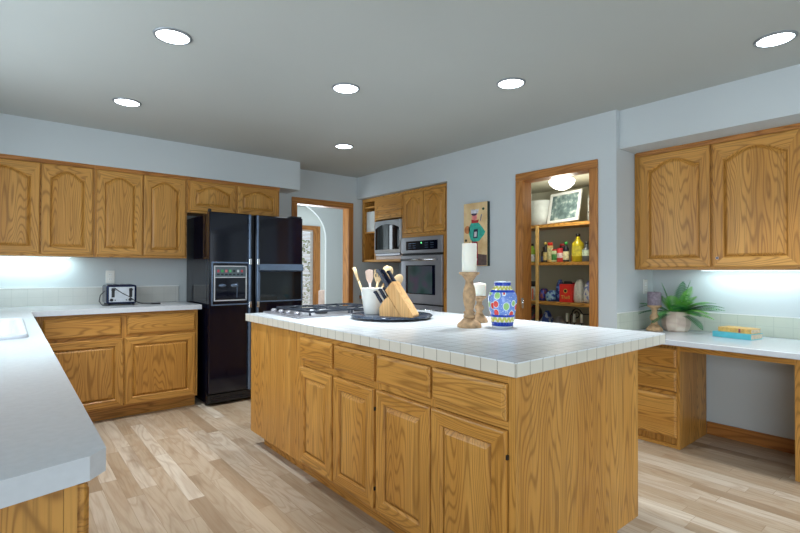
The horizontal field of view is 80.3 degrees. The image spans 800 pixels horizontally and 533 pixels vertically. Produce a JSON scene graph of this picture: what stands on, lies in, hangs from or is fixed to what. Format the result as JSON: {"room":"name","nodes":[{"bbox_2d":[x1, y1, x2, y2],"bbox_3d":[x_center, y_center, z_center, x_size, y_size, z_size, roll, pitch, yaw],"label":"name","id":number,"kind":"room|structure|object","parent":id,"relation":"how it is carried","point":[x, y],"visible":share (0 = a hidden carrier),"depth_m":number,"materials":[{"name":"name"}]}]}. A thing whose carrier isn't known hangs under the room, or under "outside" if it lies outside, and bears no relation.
{"room":"kitchen","nodes":[
{"label":"kitchen","id":0,"kind":"room"},
{"bbox_2d":[0,169,397,303],"bbox_3d":[-1.854,0.055,5.109,4.890,2.420,0.120,1,-1,-40],"label":"wall","id":1,"kind":"structure","parent":0,"point":[15,272],"depth_m":4.57,"materials":[{"name":"paint"}]},
{"bbox_2d":[0,154,94,256],"bbox_3d":[-3.015,-0.473,3.868,0.851,0.777,0.318,1,-1,-40],"label":"upper cabinet","id":2,"kind":"object","parent":1,"relation":"attached to","point":[47,206],"visible":1,"depth_m":3.81,"materials":[{"name":"brown wood"}]},
{"bbox_2d":[0,256,71,257],"bbox_3d":[-3.070,-0.081,3.905,0.600,0.008,0.070,1,-1,-40],"label":"light","id":3,"kind":"object","parent":2,"relation":"attached to","point":[0,256],"visible":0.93,"depth_m":3.92,"materials":[{"name":"white"}]},
{"bbox_2d":[0,285,178,307],"bbox_3d":[-2.943,0.258,4.119,1.913,0.158,0.016,1,-1,-40],"label":"tile backsplash","id":4,"kind":"structure","parent":1,"relation":"attached to","point":[42,296],"depth_m":4.14,"materials":[{"name":"tile"}]},
{"bbox_2d":[106,271,114,282],"bbox_3d":[-2.662,0.096,4.357,0.072,0.116,0.009,1,-1,-40],"label":"outlet","id":5,"kind":"object","parent":1,"relation":"attached to","point":[110,275],"visible":1,"depth_m":4.36,"materials":[{"name":"white plastic"}]},
{"bbox_2d":[90,165,187,258],"bbox_3d":[-2.399,-0.467,4.376,0.742,0.777,0.318,1,-1,-40],"label":"upper cabinet","id":6,"kind":"object","parent":1,"relation":"attached to","point":[138,214],"visible":1,"depth_m":4.24,"materials":[{"name":"brown wood"}]},
{"bbox_2d":[0,113,299,193],"bbox_3d":[-2.400,-1.010,4.378,3.100,0.307,0.325,1,-1,-40],"label":"soffit","id":7,"kind":"structure","parent":1,"relation":"attached to","point":[19,136],"depth_m":4.21,"materials":[{"name":"paint"}]},
{"bbox_2d":[187,176,279,216],"bbox_3d":[-1.750,-0.680,4.915,0.938,0.337,0.318,1,-1,-40],"label":"upper cabinet","id":8,"kind":"object","parent":1,"relation":"attached to","point":[203,194],"visible":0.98,"depth_m":4.76,"materials":[{"name":"brown wood"}]},
{"bbox_2d":[291,197,352,305],"bbox_3d":[-0.970,0.232,5.827,0.856,2.083,0.138,1,-1,-40],"label":"door frame","id":9,"kind":"structure","parent":1,"relation":"in","point":[347,208],"depth_m":6.02,"materials":[{"name":"brown wood"}]},
{"bbox_2d":[297,206,324,302],"bbox_3d":[-2.127,0.088,8.697,4.600,2.420,0.120,1,-1,-40],"label":"wall","id":10,"kind":"structure","parent":0,"point":[308,217],"depth_m":9.08,"materials":[{"name":"paint"}]},
{"bbox_2d":[302,225,319,304],"bbox_3d":[-2.011,0.054,8.738,1.170,1.730,0.105,1,-1,-40],"label":"window","id":11,"kind":"structure","parent":10,"relation":"in","point":[316,229],"depth_m":9.00,"materials":[{"name":"brown wood"}]},
{"bbox_2d":[302,230,312,307],"bbox_3d":[-2.031,0.067,8.718,0.955,1.525,0.030,1,-1,-40],"label":"window blind","id":12,"kind":"object","parent":11,"relation":"attached to","point":[309,267],"visible":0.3,"depth_m":8.95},
{"bbox_2d":[306,206,342,305],"bbox_3d":[-1.058,0.078,7.324,4.500,2.420,0.040,1,-1,-40],"label":"wall","id":13,"kind":"structure","parent":0,"point":[331,219],"depth_m":7.32,"materials":[{"name":"paint"}]},
{"bbox_2d":[0,0,799,206],"bbox_3d":[0.436,-1.203,3.774,6.940,0.080,11.150,1,-1,-40],"label":"ceiling","id":14,"kind":"structure","parent":0,"point":[255,77],"depth_m":2.77,"materials":[{"name":"paint"}]},
{"bbox_2d":[112,97,141,106],"bbox_3d":[-1.943,-1.167,3.378,0.184,0.009,0.184,1,-1,-40],"label":"recessed light","id":15,"kind":"object","parent":14,"relation":"in","point":[128,102],"visible":1,"depth_m":3.38,"materials":[{"name":"white"}]},
{"bbox_2d":[114,99,139,105],"bbox_3d":[-1.943,-1.168,3.378,0.154,0.002,0.154,0,-1,5],"label":"diffuser","id":16,"kind":"object","parent":15,"relation":"attached to","point":[124,102],"depth_m":3.38,"materials":[{"name":"white"}]},
{"bbox_2d":[152,27,191,45],"bbox_3d":[-1.163,-1.175,2.427,0.184,0.009,0.184,1,-1,-40],"label":"recessed light","id":17,"kind":"object","parent":14,"relation":"in","point":[173,36],"visible":1,"depth_m":2.42,"materials":[{"name":"white"}]},
{"bbox_2d":[156,30,188,43],"bbox_3d":[-1.163,-1.175,2.427,0.154,0.002,0.154,0,-1,5],"label":"diffuser","id":18,"kind":"object","parent":17,"relation":"attached to","point":[166,36],"depth_m":2.43,"materials":[{"name":"white"}]},
{"bbox_2d":[334,143,353,148],"bbox_3d":[-0.538,-1.153,4.557,0.184,0.009,0.184,1,-1,-40],"label":"recessed light","id":19,"kind":"object","parent":14,"relation":"in","point":[340,146],"visible":1,"depth_m":4.56,"materials":[{"name":"white"}]},
{"bbox_2d":[336,145,351,148],"bbox_3d":[-0.538,-1.153,4.557,0.154,0.002,0.154,0,-1,5],"label":"diffuser","id":20,"kind":"object","parent":19,"relation":"attached to","point":[337,146],"depth_m":4.56,"materials":[{"name":"white"}]},
{"bbox_2d":[332,83,359,93],"bbox_3d":[-0.355,-1.166,3.112,0.184,0.009,0.184,1,-1,-40],"label":"recessed light","id":21,"kind":"object","parent":14,"relation":"in","point":[343,88],"visible":1,"depth_m":3.11,"materials":[{"name":"white"}]},
{"bbox_2d":[334,85,357,92],"bbox_3d":[-0.355,-1.167,3.112,0.154,0.002,0.154,0,-1,5],"label":"diffuser","id":22,"kind":"object","parent":21,"relation":"attached to","point":[337,88],"depth_m":3.11,"materials":[{"name":"white"}]},
{"bbox_2d":[496,77,525,88],"bbox_3d":[0.707,-1.164,3.023,0.184,0.009,0.184,1,-1,-40],"label":"recessed light","id":23,"kind":"object","parent":14,"relation":"in","point":[512,82],"visible":1,"depth_m":3.02,"materials":[{"name":"white"}]},
{"bbox_2d":[499,79,522,87],"bbox_3d":[0.707,-1.165,3.023,0.154,0.002,0.154,0,-1,5],"label":"diffuser","id":24,"kind":"object","parent":23,"relation":"attached to","point":[503,83],"depth_m":3.02,"materials":[{"name":"white"}]},
{"bbox_2d":[753,30,798,47],"bbox_3d":[1.932,-1.167,2.442,0.184,0.009,0.184,1,-1,-40],"label":"recessed light","id":25,"kind":"object","parent":14,"relation":"in","point":[774,39],"visible":1,"depth_m":2.43,"materials":[{"name":"white"}]},
{"bbox_2d":[757,33,794,46],"bbox_3d":[1.932,-1.168,2.442,0.154,0.002,0.154,0,-1,5],"label":"diffuser","id":26,"kind":"object","parent":25,"relation":"attached to","point":[771,39],"depth_m":2.44,"materials":[{"name":"white"}]},
{"bbox_2d":[87,397,799,532],"bbox_3d":[0.430,1.282,3.750,6.940,0.050,11.150,1,-1,-40],"label":"floor","id":27,"kind":"structure","parent":0,"point":[199,467],"depth_m":2.70,"materials":[{"name":"brown wood"}]},
{"bbox_2d":[0,482,88,532],"bbox_3d":[-1.093,0.790,0.936,0.710,0.872,0.875,1,-1,-40],"label":"base cabinet","id":28,"kind":"object","parent":27,"relation":"on","point":[66,510],"visible":0.42,"depth_m":0.79,"materials":[{"name":"brown wood"}]},
{"bbox_2d":[34,309,197,421],"bbox_3d":[-2.454,0.818,4.126,1.155,0.872,0.617,1,-1,-40],"label":"base cabinet","id":29,"kind":"object","parent":27,"relation":"on","point":[117,365],"visible":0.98,"depth_m":3.92,"materials":[{"name":"brown wood"}]},
{"bbox_2d":[0,301,201,508],"bbox_3d":[-1.568,0.345,2.467,1.960,0.040,4.310,1,-1,-40],"label":"countertop","id":30,"kind":"structure","parent":29,"relation":"on","point":[49,442],"depth_m":0.98,"materials":[{"name":"white laminate"}]},
{"bbox_2d":[0,318,28,339],"bbox_3d":[-2.228,0.400,2.343,0.596,0.185,1.035,1,-1,-40],"label":"sink","id":31,"kind":"object","parent":30,"relation":"in","point":[10,328],"visible":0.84,"depth_m":2.65,"materials":[{"name":"ceramic"}]},
{"bbox_2d":[99,284,160,305],"bbox_3d":[-2.447,0.250,4.269,0.475,0.180,0.278,1,-1,-40],"label":"toaster","id":32,"kind":"object","parent":30,"relation":"on","point":[111,293],"visible":1,"depth_m":4.15,"materials":[{"name":"silver metal"}]},
{"bbox_2d":[187,208,303,404],"bbox_3d":[-1.554,0.372,4.765,0.921,1.780,0.740,1,-1,-40],"label":"refrigerator","id":33,"kind":"object","parent":27,"relation":"on","point":[238,265],"visible":0.86,"depth_m":4.41,"materials":[{"name":"black metal"}]},
{"bbox_2d":[251,322,311,475],"bbox_3d":[-0.576,0.818,3.259,0.616,0.864,0.752,1,-1,-40],"label":"base cabinet","id":34,"kind":"object","parent":27,"relation":"on","point":[276,362],"visible":0.47,"depth_m":3.04,"materials":[{"name":"brown wood"}]},
{"bbox_2d":[318,290,324,303],"bbox_3d":[-1.393,0.845,8.093,0.480,0.900,0.440,0,-1,30],"label":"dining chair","id":35,"kind":"object","parent":27,"relation":"on","point":[321,293],"visible":0.07,"depth_m":7.82,"materials":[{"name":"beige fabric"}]},
{"bbox_2d":[299,333,388,527],"bbox_3d":[-0.110,0.813,2.679,0.636,0.864,0.734,1,-1,-40],"label":"base cabinet","id":36,"kind":"object","parent":27,"relation":"on","point":[339,384],"visible":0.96,"depth_m":2.43,"materials":[{"name":"brown wood"}]},
{"bbox_2d":[403,183,446,311],"bbox_3d":[0.511,0.203,5.385,0.630,2.140,0.773,1,-1,-40],"label":"tall cabinet","id":37,"kind":"object","parent":27,"relation":"on","point":[424,209],"visible":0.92,"depth_m":5.16,"materials":[{"name":"brown wood"}]},
{"bbox_2d":[400,235,443,311],"bbox_3d":[0.426,0.258,5.386,0.638,1.170,0.674,1,-1,-40],"label":"wall oven","id":38,"kind":"object","parent":37,"relation":"in","point":[422,258],"visible":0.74,"depth_m":5.17,"materials":[{"name":"silver metal"}]},
{"bbox_2d":[376,349,605,532],"bbox_3d":[0.373,0.809,2.095,0.636,0.864,0.780,1,-1,-40],"label":"base cabinet","id":39,"kind":"object","parent":27,"relation":"on","point":[459,449],"visible":0.98,"depth_m":1.82,"materials":[{"name":"brown wood"}]},
{"bbox_2d":[246,307,664,377],"bbox_3d":[0.105,0.358,2.859,1.198,0.050,2.333,1,-1,-40],"label":"countertop","id":40,"kind":"structure","parent":39,"relation":"on","point":[529,347],"depth_m":2.18,"materials":[{"name":"tile"}]},
{"bbox_2d":[263,303,363,318],"bbox_3d":[-0.527,0.310,3.460,0.760,0.053,0.530,1,-1,-40],"label":"cooktop","id":41,"kind":"object","parent":40,"relation":"in","point":[318,310],"visible":0.94,"depth_m":3.29,"materials":[{"name":"silver metal"}]},
{"bbox_2d":[350,312,432,320],"bbox_3d":[-0.055,0.321,3.077,0.532,0.026,0.532,1,-1,-40],"label":"lazy susan","id":42,"kind":"object","parent":40,"relation":"on","point":[359,315],"visible":0.59,"depth_m":2.90,"materials":[{"name":"stone"}]},
{"bbox_2d":[361,287,385,313],"bbox_3d":[-0.170,0.223,3.096,0.169,0.168,0.169,1,-1,-40],"label":"utensil crock","id":43,"kind":"object","parent":42,"relation":"on","point":[371,305],"visible":0.61,"depth_m":3.03,"materials":[{"name":"white ceramic"}]},
{"bbox_2d":[352,267,361,291],"bbox_3d":[-0.252,0.149,3.099,0.123,0.295,0.024,0,-1,-3],"label":"wooden stick","id":44,"kind":"object","parent":43,"relation":"in","point":[353,268],"visible":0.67,"depth_m":3.09,"materials":[{"name":"brown wood"}]},
{"bbox_2d":[365,269,372,287],"bbox_3d":[-0.202,0.157,3.117,0.054,0.277,0.015,0,-1,0],"label":"wooden spatula","id":45,"kind":"object","parent":43,"relation":"in","point":[369,273],"visible":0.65,"depth_m":3.11,"materials":[{"name":"brown wood"}]},
{"bbox_2d":[374,270,380,287],"bbox_3d":[-0.141,0.157,3.077,0.070,0.276,0.015,0,-1,0],"label":"wooden fork","id":46,"kind":"object","parent":43,"relation":"in","point":[377,279],"visible":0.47,"depth_m":3.07,"materials":[{"name":"brown wood"}]},
{"bbox_2d":[382,265,392,287],"bbox_3d":[-0.101,0.145,3.119,0.117,0.304,0.076,0,-1,25],"label":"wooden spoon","id":47,"kind":"object","parent":43,"relation":"in","point":[386,268],"visible":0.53,"depth_m":3.09,"materials":[{"name":"brown wood"}]},
{"bbox_2d":[386,274,402,296],"bbox_3d":[-0.066,0.174,3.091,0.174,0.249,0.016,0,-1,0],"label":"wooden spoon","id":48,"kind":"object","parent":43,"relation":"in","point":[399,277],"visible":0.46,"depth_m":3.09,"materials":[{"name":"brown wood"}]},
{"bbox_2d":[379,281,418,317],"bbox_3d":[-0.007,0.199,2.926,0.230,0.214,0.100,0,-1,24],"label":"knife block","id":49,"kind":"object","parent":42,"relation":"on","point":[397,303],"visible":1,"depth_m":2.89,"materials":[{"name":"brown wood"}]},
{"bbox_2d":[373,291,382,303],"bbox_3d":[-0.135,0.191,2.951,0.065,0.080,0.017,0,-1,24],"label":"knife","id":50,"kind":"object","parent":49,"relation":"in","point":[380,300],"visible":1,"depth_m":2.94,"materials":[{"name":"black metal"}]},
{"bbox_2d":[376,269,388,286],"bbox_3d":[-0.108,0.073,2.936,0.090,0.114,0.017,0,-1,24],"label":"knife","id":51,"kind":"object","parent":49,"relation":"in","point":[378,271],"visible":1,"depth_m":2.93,"materials":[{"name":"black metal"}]},
{"bbox_2d":[381,269,390,284],"bbox_3d":[-0.084,0.070,2.965,0.084,0.105,0.017,0,-1,24],"label":"knife","id":52,"kind":"object","parent":49,"relation":"in","point":[384,273],"visible":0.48,"depth_m":2.96,"materials":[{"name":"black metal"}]},
{"bbox_2d":[387,270,395,281],"bbox_3d":[-0.052,0.067,2.988,0.069,0.085,0.017,0,-1,24],"label":"knife","id":53,"kind":"object","parent":49,"relation":"on","point":[391,276],"visible":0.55,"depth_m":2.98,"materials":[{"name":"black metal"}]},
{"bbox_2d":[457,272,481,328],"bbox_3d":[0.378,0.180,2.588,0.132,0.300,0.132,1,-1,-40],"label":"candle holder","id":54,"kind":"object","parent":40,"relation":"on","point":[469,321],"visible":1,"depth_m":2.56,"materials":[{"name":"brown wood"}]},
{"bbox_2d":[462,242,476,271],"bbox_3d":[0.379,-0.053,2.590,0.080,0.166,0.080,1,-1,-40],"label":"candle","id":55,"kind":"object","parent":54,"relation":"on","point":[469,250],"visible":1,"depth_m":2.56,"materials":[{"name":"white wax"}]},
{"bbox_2d":[459,272,479,275],"bbox_3d":[0.379,0.040,2.589,0.114,0.020,0.114,1,-1,-40],"label":"cup","id":56,"kind":"object","parent":54,"relation":"on","point":[461,273],"depth_m":2.55,"materials":[{"name":"brown wood"}]},
{"bbox_2d":[474,296,487,322],"bbox_3d":[0.474,0.254,2.836,0.100,0.158,0.100,1,-1,-40],"label":"candle holder","id":57,"kind":"object","parent":40,"relation":"on","point":[479,316],"visible":0.8,"depth_m":2.81,"materials":[{"name":"brown wood"}]},
{"bbox_2d":[473,281,485,295],"bbox_3d":[0.474,0.130,2.837,0.080,0.088,0.080,1,-1,-40],"label":"candle","id":58,"kind":"object","parent":57,"relation":"on","point":[480,288],"visible":0.85,"depth_m":2.80,"materials":[{"name":"white wax"}]},
{"bbox_2d":[488,281,516,327],"bbox_3d":[0.561,0.207,2.597,0.158,0.248,0.158,1,-1,-40],"label":"vase","id":59,"kind":"object","parent":40,"relation":"on","point":[502,299],"visible":1,"depth_m":2.54,"materials":[{"name":"ceramic"}]},
{"bbox_2d":[531,221,588,320],"bbox_3d":[1.850,0.414,4.882,0.421,1.715,1.555,1,-1,-40],"label":"pantry shelving","id":60,"kind":"object","parent":27,"relation":"on","point":[579,224],"visible":0.23,"depth_m":5.01,"materials":[{"name":"brown wood"}]},
{"bbox_2d":[531,281,534,299],"bbox_3d":[1.459,0.264,5.186,0.078,0.208,0.078,1,-1,-40],"label":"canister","id":61,"kind":"object","parent":60,"relation":"on","point":[532,282],"visible":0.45,"depth_m":5.15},
{"bbox_2d":[531,244,534,261],"bbox_3d":[1.451,-0.148,5.202,0.064,0.205,0.064,1,-1,-40],"label":"bottle","id":62,"kind":"object","parent":60,"relation":"on","point":[532,245],"visible":0.66,"depth_m":5.17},
{"bbox_2d":[531,305,542,320],"bbox_3d":[1.493,0.585,5.217,0.215,0.327,0.095,1,-1,-40],"label":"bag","id":63,"kind":"object","parent":60,"relation":"on","point":[533,306],"visible":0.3,"depth_m":5.17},
{"bbox_2d":[531,200,549,224],"bbox_3d":[1.547,-0.584,5.200,0.248,0.285,0.248,1,-1,-40],"label":"tub","id":64,"kind":"object","parent":60,"relation":"on","point":[539,208],"visible":0.74,"depth_m":5.10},
{"bbox_2d":[539,288,548,300],"bbox_3d":[1.563,0.302,5.140,0.152,0.130,0.087,1,-1,-40],"label":"bag","id":65,"kind":"object","parent":60,"relation":"on","point":[543,291],"visible":0.67,"depth_m":5.09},
{"bbox_2d":[543,242,546,261],"bbox_3d":[1.557,-0.152,5.073,0.055,0.212,0.055,1,-1,-40],"label":"bottle","id":66,"kind":"object","parent":60,"relation":"on","point":[545,243],"visible":0.83,"depth_m":5.05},
{"bbox_2d":[540,310,553,322],"bbox_3d":[1.586,0.611,5.107,0.188,0.273,0.130,1,-1,-40],"label":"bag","id":67,"kind":"object","parent":60,"relation":"on","point":[547,317],"visible":0.41,"depth_m":5.07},
{"bbox_2d":[547,242,552,261],"bbox_3d":[1.593,-0.150,5.030,0.064,0.208,0.064,1,-1,-40],"label":"can","id":68,"kind":"object","parent":60,"relation":"on","point":[550,244],"visible":0.88,"depth_m":5.00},
{"bbox_2d":[545,290,555,300],"bbox_3d":[1.630,0.310,5.061,0.172,0.114,0.110,1,-1,-40],"label":"bag","id":69,"kind":"object","parent":60,"relation":"on","point":[550,295],"visible":0.8,"depth_m":5.00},
{"bbox_2d":[551,249,556,261],"bbox_3d":[1.628,-0.114,4.986,0.068,0.135,0.068,1,-1,-40],"label":"jar","id":70,"kind":"object","parent":60,"relation":"on","point":[554,251],"visible":0.79,"depth_m":4.96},
{"bbox_2d":[552,316,565,323],"bbox_3d":[1.678,0.636,4.999,0.216,0.221,0.139,1,-1,-40],"label":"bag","id":71,"kind":"object","parent":60,"relation":"on","point":[558,319],"visible":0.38,"depth_m":4.96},
{"bbox_2d":[556,280,562,301],"bbox_3d":[1.686,0.252,4.991,0.110,0.228,0.069,1,-1,-40],"label":"bag","id":72,"kind":"object","parent":60,"relation":"on","point":[559,282],"visible":0.66,"depth_m":4.96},
{"bbox_2d":[557,248,562,261],"bbox_3d":[1.665,-0.118,4.927,0.070,0.142,0.070,1,-1,-40],"label":"jar","id":73,"kind":"object","parent":60,"relation":"on","point":[559,250],"visible":0.95,"depth_m":4.90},
{"bbox_2d":[547,188,582,223],"bbox_3d":[1.704,-0.618,4.915,0.097,0.337,0.391,1,-1,-34],"label":"picture frame","id":74,"kind":"object","parent":60,"relation":"on","point":[564,206],"visible":0.98,"depth_m":4.91,"materials":[{"name":"wood"}]},
{"bbox_2d":[550,192,578,220],"bbox_3d":[1.704,-0.618,4.915,0.002,0.274,0.324,17,-12,-32],"label":"print","id":75,"kind":"object","parent":74,"relation":"attached to","point":[563,206],"depth_m":4.91},
{"bbox_2d":[563,242,568,261],"bbox_3d":[1.710,-0.150,4.887,0.064,0.205,0.064,1,-1,-40],"label":"bottle","id":76,"kind":"object","parent":60,"relation":"on","point":[565,249],"visible":1,"depth_m":4.86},
{"bbox_2d":[560,281,574,302],"bbox_3d":[1.712,0.258,4.863,0.062,0.215,0.136,1,-1,-40],"label":"box","id":77,"kind":"object","parent":60,"relation":"on","point":[567,288],"visible":1,"depth_m":4.83,"materials":[{"name":"cardboard"}]},
{"bbox_2d":[565,308,588,324],"bbox_3d":[1.785,0.584,4.772,0.080,0.321,0.290,1,-1,-40],"label":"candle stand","id":78,"kind":"object","parent":60,"relation":"on","point":[575,308],"visible":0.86,"depth_m":4.80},
{"bbox_2d":[572,234,583,261],"bbox_3d":[1.804,-0.191,4.806,0.122,0.285,0.122,1,-1,-40],"label":"bottle","id":79,"kind":"object","parent":60,"relation":"on","point":[577,245],"visible":0.91,"depth_m":4.76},
{"bbox_2d":[573,279,585,302],"bbox_3d":[1.833,0.247,4.813,0.138,0.237,0.108,1,-1,-40],"label":"flour bag","id":80,"kind":"object","parent":60,"relation":"on","point":[579,286],"visible":0.8,"depth_m":4.77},
{"bbox_2d":[582,241,588,261],"bbox_3d":[1.854,-0.149,4.714,0.086,0.200,0.086,1,-1,-40],"label":"bottle","id":81,"kind":"object","parent":60,"relation":"on","point":[585,252],"visible":0.76,"depth_m":4.68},
{"bbox_2d":[583,281,588,302],"bbox_3d":[1.896,0.253,4.736,0.129,0.223,0.098,1,-1,-40],"label":"flour bag","id":82,"kind":"object","parent":60,"relation":"on","point":[586,288],"visible":0.43,"depth_m":4.70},
{"bbox_2d":[606,350,637,532],"bbox_3d":[0.260,0.817,2.967,0.299,0.864,2.268,1,-1,-40],"label":"base cabinet","id":83,"kind":"object","parent":27,"relation":"on","point":[621,369],"visible":0.12,"depth_m":2.08,"materials":[{"name":"brown wood"}]},
{"bbox_2d":[638,344,706,449],"bbox_3d":[1.981,0.891,3.554,0.525,0.735,0.389,1,-1,-40],"label":"base cabinet","id":84,"kind":"object","parent":27,"relation":"on","point":[672,412],"visible":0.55,"depth_m":3.35,"materials":[{"name":"brown wood"}]},
{"bbox_2d":[795,360,799,481],"bbox_3d":[2.640,0.885,2.756,0.525,0.735,0.450,1,-1,-40],"label":"base cabinet","id":85,"kind":"object","parent":27,"relation":"on","point":[797,362],"visible":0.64,"depth_m":2.77,"materials":[{"name":"brown wood"}]},
{"bbox_2d":[634,327,799,359],"bbox_3d":[2.274,0.502,3.081,0.720,0.034,1.500,1,-1,-40],"label":"countertop","id":86,"kind":"structure","parent":85,"relation":"on","point":[786,348],"depth_m":2.99,"materials":[{"name":"tile"}]},
{"bbox_2d":[646,305,662,331],"bbox_3d":[1.936,0.391,3.610,0.116,0.195,0.116,1,-1,-40],"label":"candle holder","id":87,"kind":"object","parent":86,"relation":"on","point":[654,327],"visible":0.97,"depth_m":3.58,"materials":[{"name":"brown wood"}]},
{"bbox_2d":[647,291,661,304],"bbox_3d":[1.937,0.238,3.611,0.096,0.110,0.096,1,-1,-40],"label":"candle","id":88,"kind":"object","parent":87,"relation":"on","point":[653,298],"visible":1,"depth_m":3.57,"materials":[{"name":"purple wax"}]},
{"bbox_2d":[647,305,661,307],"bbox_3d":[1.936,0.304,3.611,0.100,0.020,0.100,1,-1,-40],"label":"cup","id":89,"kind":"object","parent":87,"relation":"on","point":[650,306],"depth_m":3.57,"materials":[{"name":"brown wood"}]},
{"bbox_2d":[640,282,723,331],"bbox_3d":[2.078,0.296,3.556,0.312,0.385,0.597,1,-1,-40],"label":"potted fern","id":90,"kind":"object","parent":86,"relation":"on","point":[677,318],"visible":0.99,"depth_m":3.53,"materials":[{"name":"plant"}]},
{"bbox_2d":[680,346,794,364],"bbox_3d":[2.123,0.549,3.022,0.019,0.060,0.615,1,-1,-40],"label":"apron","id":91,"kind":"object","parent":86,"relation":"attached to","point":[683,349],"visible":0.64,"depth_m":2.99,"materials":[{"name":"brown wood"}]},
{"bbox_2d":[712,330,762,339],"bbox_3d":[2.310,0.467,3.249,0.155,0.038,0.238,0,-1,-29],"label":"book","id":92,"kind":"object","parent":86,"relation":"on","point":[716,333],"visible":0.86,"depth_m":3.18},
{"bbox_2d":[718,326,759,333],"bbox_3d":[2.321,0.433,3.245,0.131,0.030,0.203,0,-1,-29],"label":"book","id":93,"kind":"object","parent":92,"relation":"on","point":[736,329],"visible":1,"depth_m":3.20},
{"bbox_2d":[357,110,623,328],"bbox_3d":[0.787,0.060,5.021,0.690,2.420,3.380,1,-1,-40],"label":"wall","id":94,"kind":"structure","parent":0,"point":[485,172],"depth_m":4.26,"materials":[{"name":"paint"}]},
{"bbox_2d":[362,192,402,262],"bbox_3d":[0.006,-0.460,6.011,0.622,0.805,0.825,1,-1,-40],"label":"upper cabinet","id":95,"kind":"object","parent":94,"relation":"attached to","point":[387,207],"visible":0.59,"depth_m":5.88,"materials":[{"name":"brown wood"}]},
{"bbox_2d":[367,211,374,231],"bbox_3d":[-0.342,-0.571,6.065,0.070,0.260,0.200,1,-1,-40],"label":"paper towel roll","id":96,"kind":"object","parent":95,"relation":"on","point":[370,215],"visible":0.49,"depth_m":6.04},
{"bbox_2d":[375,219,401,255],"bbox_3d":[0.005,-0.341,5.838,0.460,0.430,0.500,1,-1,-40],"label":"microwave","id":97,"kind":"object","parent":95,"relation":"in","point":[388,233],"visible":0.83,"depth_m":5.65,"materials":[{"name":"silver metal"}]},
{"bbox_2d":[376,256,400,259],"bbox_3d":[0.093,-0.104,5.908,0.587,0.038,0.518,1,-1,-40],"label":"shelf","id":98,"kind":"object","parent":95,"relation":"attached to","point":[377,257],"depth_m":5.73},
{"bbox_2d":[464,201,489,265],"bbox_3d":[0.728,-0.306,4.522,0.038,0.602,0.295,1,-1,-40],"label":"canvas painting","id":99,"kind":"object","parent":94,"relation":"attached to","point":[476,215],"visible":0.82,"depth_m":4.47,"materials":[{"name":"fabric"}]},
{"bbox_2d":[515,159,597,326],"bbox_3d":[1.304,0.223,3.924,0.148,2.076,0.754,1,-1,-40],"label":"door frame","id":100,"kind":"structure","parent":94,"relation":"in","point":[523,182],"depth_m":4.06,"materials":[{"name":"brown wood"}]},
{"bbox_2d":[531,173,588,193],"bbox_3d":[1.567,-0.887,4.654,1.170,0.050,1.570,1,-1,-40],"label":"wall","id":101,"kind":"structure","parent":94,"relation":"attached to","point":[582,180],"depth_m":4.97,"materials":[{"name":"paint"}]},
{"bbox_2d":[549,176,574,189],"bbox_3d":[1.538,-0.796,4.507,0.240,0.134,0.240,1,-1,-40],"label":"light","id":102,"kind":"object","parent":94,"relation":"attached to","point":[564,183],"visible":0.74,"depth_m":4.43,"materials":[{"name":"white glass"}]},
{"bbox_2d":[619,64,799,153],"bbox_3d":[3.285,-1.031,1.996,0.570,0.285,4.480,1,-1,-40],"label":"soffit","id":103,"kind":"structure","parent":94,"relation":"attached to","point":[768,100],"depth_m":3.07,"materials":[{"name":"paint"}]},
{"bbox_2d":[531,186,588,325],"bbox_3d":[2.073,0.063,5.027,0.100,2.420,1.750,1,-1,-40],"label":"wall","id":104,"kind":"structure","parent":0,"point":[549,275],"depth_m":5.27,"materials":[{"name":"paint"}]},
{"bbox_2d":[624,151,652,311],"bbox_3d":[1.903,0.051,3.803,0.620,2.420,0.080,1,-1,-40],"label":"wall","id":105,"kind":"structure","parent":0,"point":[633,279],"depth_m":3.65,"materials":[{"name":"paint"}]},
{"bbox_2d":[617,309,651,329],"bbox_3d":[1.837,0.417,3.684,0.602,0.146,0.014,1,-1,-40],"label":"tile backsplash","id":106,"kind":"structure","parent":105,"relation":"attached to","point":[630,320],"depth_m":3.64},
{"bbox_2d":[643,279,647,293],"bbox_3d":[1.963,0.161,3.793,0.072,0.116,0.009,1,-1,-40],"label":"outlet","id":107,"kind":"object","parent":105,"relation":"attached to","point":[645,281],"visible":0.96,"depth_m":3.79,"materials":[{"name":"white plastic"}]},
{"bbox_2d":[661,310,690,331],"bbox_3d":[2.105,0.414,3.614,0.194,0.150,0.197,1,-1,-40],"label":"pot","id":108,"kind":"object","parent":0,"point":[676,320],"depth_m":3.54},
{"bbox_2d":[653,270,799,439],"bbox_3d":[3.548,0.040,2.205,0.120,2.420,4.480,1,-1,-40],"label":"wall","id":109,"kind":"structure","parent":0,"point":[754,395],"depth_m":3.39,"materials":[{"name":"paint"}]},
{"bbox_2d":[635,123,799,269],"bbox_3d":[2.267,-0.426,3.389,0.350,0.898,1.023,1,-1,-40],"label":"upper cabinet","id":110,"kind":"object","parent":109,"relation":"attached to","point":[732,202],"visible":1,"depth_m":3.22,"materials":[{"name":"brown wood"}]},
{"bbox_2d":[700,270,799,270],"bbox_3d":[2.433,0.027,3.281,0.070,0.008,0.620,1,-1,-40],"label":"light","id":111,"kind":"object","parent":110,"relation":"attached to","point":[700,270],"visible":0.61,"depth_m":3.26,"materials":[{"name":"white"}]},
{"bbox_2d":[657,309,799,338],"bbox_3d":[2.551,0.415,3.302,0.014,0.146,1.487,1,-1,-40],"label":"tile backsplash","id":112,"kind":"structure","parent":109,"relation":"attached to","point":[770,326],"depth_m":3.35,"materials":[{"name":"tile"}]},
{"bbox_2d":[707,421,794,453],"bbox_3d":[2.510,1.211,3.338,0.018,0.095,0.616,1,-1,-40],"label":"baseboard","id":113,"kind":"structure","parent":109,"relation":"attached to","point":[765,440],"depth_m":3.35,"materials":[{"name":"brown wood"}]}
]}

